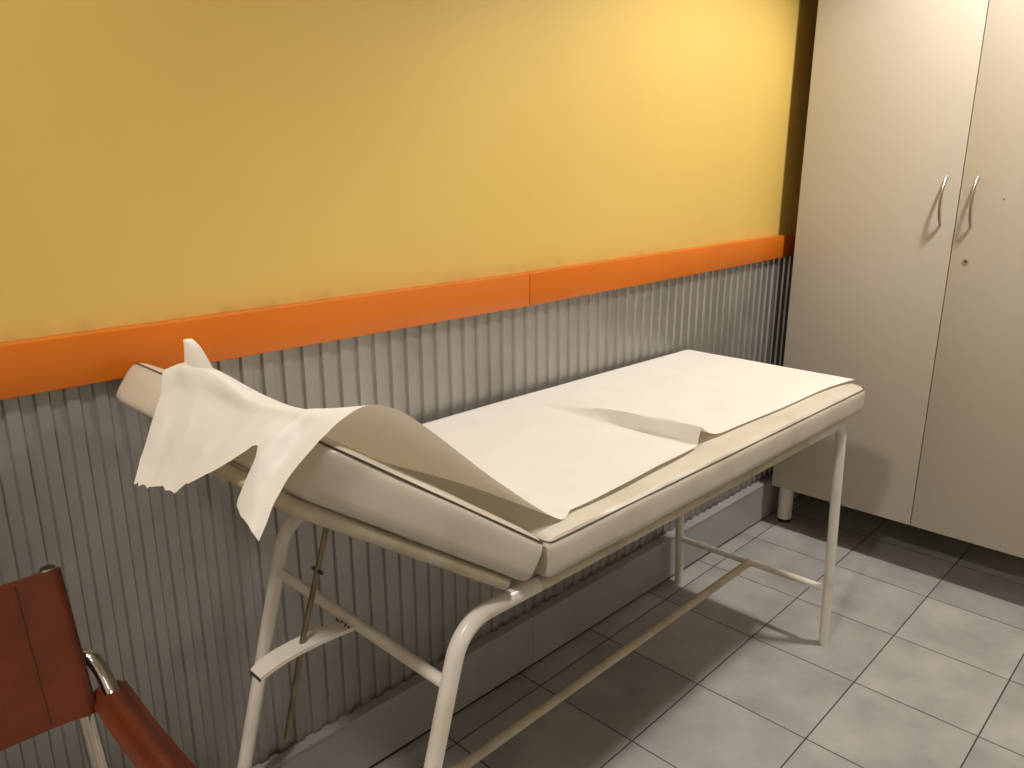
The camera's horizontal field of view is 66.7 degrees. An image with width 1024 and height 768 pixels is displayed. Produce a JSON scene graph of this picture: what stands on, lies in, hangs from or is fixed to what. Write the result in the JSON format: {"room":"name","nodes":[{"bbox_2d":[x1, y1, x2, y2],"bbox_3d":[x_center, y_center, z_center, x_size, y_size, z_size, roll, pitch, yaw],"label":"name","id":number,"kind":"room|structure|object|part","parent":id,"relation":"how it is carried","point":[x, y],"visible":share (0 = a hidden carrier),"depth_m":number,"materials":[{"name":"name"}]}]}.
{"room":"examination room","nodes":[
{"label":"examination room","id":0,"kind":"room"},
{"bbox_2d":[0,0,817,341],"bbox_3d":[-0.652,-0.347,1.465,0.107,2.880,6.250,15,21,43],"label":"wall","id":1,"kind":"structure","parent":0,"point":[160,160],"depth_m":1.69,"materials":[{"name":"yellow paint"}]},
{"bbox_2d":[0,272,529,399],"bbox_3d":[-1.349,0.119,0.764,0.036,0.088,3.932,15,21,43],"label":"trim","id":2,"kind":"structure","parent":1,"relation":"attached to","point":[29,366],"depth_m":1.53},
{"bbox_2d":[0,255,793,767],"bbox_3d":[-0.631,0.413,1.610,0.014,0.982,5.961,15,21,43],"label":"wainscoting","id":3,"kind":"structure","parent":1,"relation":"attached to","point":[169,588],"depth_m":1.71,"materials":[{"name":"grey metal"}]},
{"bbox_2d":[252,472,800,767],"bbox_3d":[-0.617,0.969,1.753,0.056,0.166,5.990,15,21,43],"label":"baseboard","id":4,"kind":"structure","parent":1,"relation":"attached to","point":[361,738],"depth_m":2.36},
{"bbox_2d":[521,232,795,305],"bbox_3d":[0.764,-0.464,2.814,0.036,0.088,2.066,15,22,43],"label":"trim","id":5,"kind":"structure","parent":1,"relation":"attached to","point":[570,281],"depth_m":2.47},
{"bbox_2d":[373,494,1023,767],"bbox_3d":[0.883,1.476,0.478,4.420,0.100,6.120,15,21,42],"label":"floor","id":6,"kind":"structure","parent":0,"point":[921,665],"depth_m":2.41,"materials":[{"name":"grey tile"}]},
{"bbox_2d":[0,564,196,767],"bbox_3d":[-0.663,0.817,0.926,0.586,0.928,0.624,15,21,42],"label":"leather armchair","id":7,"kind":"object","parent":6,"relation":"on","point":[45,683],"visible":1,"depth_m":1.14,"materials":[{"name":"brown leather"}]},
{"bbox_3d":[-0.836,0.434,0.993,0.104,0.223,0.524,15,21,42],"label":"backrest","id":8,"kind":"part","parent":7,"relation":"part of","materials":[{"name":"red leather"}]},
{"bbox_3d":[-0.636,0.725,1.235,0.170,0.916,0.035,15,21,42],"label":"leg","id":9,"kind":"part","parent":7,"relation":"part of","materials":[{"name":"silver metal"}]},
{"bbox_3d":[-0.458,0.518,1.045,0.465,0.036,0.057,15,21,42],"label":"armrest","id":10,"kind":"part","parent":7,"relation":"part of","materials":[{"name":"red leather"}]},
{"bbox_2d":[116,362,864,767],"bbox_3d":[0.170,0.407,1.937,0.645,1.182,1.913,15,21,42],"label":"examination table","id":11,"kind":"object","parent":6,"relation":"on","point":[350,492],"visible":0.66,"depth_m":1.37,"materials":[{"name":"beige plastic"}]},
{"bbox_3d":[-0.490,0.664,1.692,0.030,0.818,0.402,15,21,42],"label":"leg","id":12,"kind":"part","parent":11,"relation":"part of","materials":[{"name":"beige paint"}]},
{"bbox_3d":[-0.362,0.459,1.359,0.040,0.023,0.190,15,21,42],"label":"support lever","id":13,"kind":"part","parent":11,"relation":"part of","materials":[{"name":"beige paint"}]},
{"bbox_3d":[-0.351,0.402,1.355,0.010,0.439,0.141,15,21,42],"label":"adjusting rod","id":14,"kind":"part","parent":11,"relation":"part of","materials":[{"name":"metal"}]},
{"bbox_2d":[116,363,541,580],"bbox_3d":[-0.315,0.140,1.319,0.612,0.083,0.504,15,-14,42],"label":"cushion","id":15,"kind":"object","parent":11,"relation":"on","point":[372,497],"depth_m":1.08,"materials":[{"name":"white leather"}]},
{"bbox_3d":[-0.283,0.199,1.236,0.412,0.281,0.390,15,21,42],"label":"frame","id":16,"kind":"part","parent":11,"relation":"part of","materials":[{"name":"beige paint"}]},
{"bbox_3d":[-0.105,0.768,1.318,0.030,0.818,0.423,15,21,42],"label":"leg","id":17,"kind":"part","parent":11,"relation":"part of","materials":[{"name":"beige paint"}]},
{"bbox_2d":[134,338,853,540],"bbox_3d":[0.160,-0.051,1.774,0.655,0.380,1.949,15,21,42],"label":"paper sheet","id":18,"kind":"object","parent":11,"relation":"on","point":[553,451],"visible":1,"depth_m":1.58,"materials":[{"name":"white paper"}]},
{"bbox_2d":[376,382,864,576],"bbox_3d":[0.334,0.109,2.030,0.639,0.083,1.438,15,21,42],"label":"seat cushion","id":19,"kind":"object","parent":11,"relation":"on","point":[589,529],"depth_m":1.59,"materials":[{"name":"white leather"}]},
{"bbox_3d":[0.418,0.254,1.734,0.029,0.046,1.080,15,21,42],"label":"rail","id":20,"kind":"part","parent":11,"relation":"part of","materials":[{"name":"white metal"}]},
{"bbox_3d":[0.517,0.392,2.695,0.030,0.796,0.335,15,21,42],"label":"leg","id":21,"kind":"part","parent":11,"relation":"part of","materials":[{"name":"beige paint"}]},
{"bbox_3d":[0.910,0.494,2.328,0.030,0.796,0.335,15,21,42],"label":"leg","id":22,"kind":"part","parent":11,"relation":"part of","materials":[{"name":"beige paint"}]},
{"bbox_2d":[772,0,1023,557],"bbox_3d":[1.696,-0.535,2.841,1.135,2.500,0.644,15,21,42],"label":"tall cabinet","id":23,"kind":"object","parent":6,"relation":"on","point":[907,282],"visible":0.95,"depth_m":2.74,"materials":[{"name":"beige laminate"}]},
{"bbox_3d":[1.197,0.495,3.396,0.060,0.186,0.060,15,21,42],"label":"leg","id":24,"kind":"part","parent":23,"relation":"part of","materials":[{"name":"beige paint"}]},
{"bbox_3d":[1.453,-0.618,2.630,0.009,0.168,0.046,15,21,42],"label":"handle","id":25,"kind":"part","parent":23,"relation":"part of","materials":[{"name":"silver metal"}]},
{"bbox_3d":[1.707,-0.526,2.443,0.554,2.304,0.018,15,21,42],"label":"door","id":26,"kind":"part","parent":23,"relation":"part of","materials":[{"name":"beige laminate"}]},
{"bbox_3d":[1.520,-0.600,2.567,0.009,0.168,0.046,15,21,42],"label":"handle","id":27,"kind":"part","parent":23,"relation":"part of","materials":[{"name":"silver metal"}]}
]}

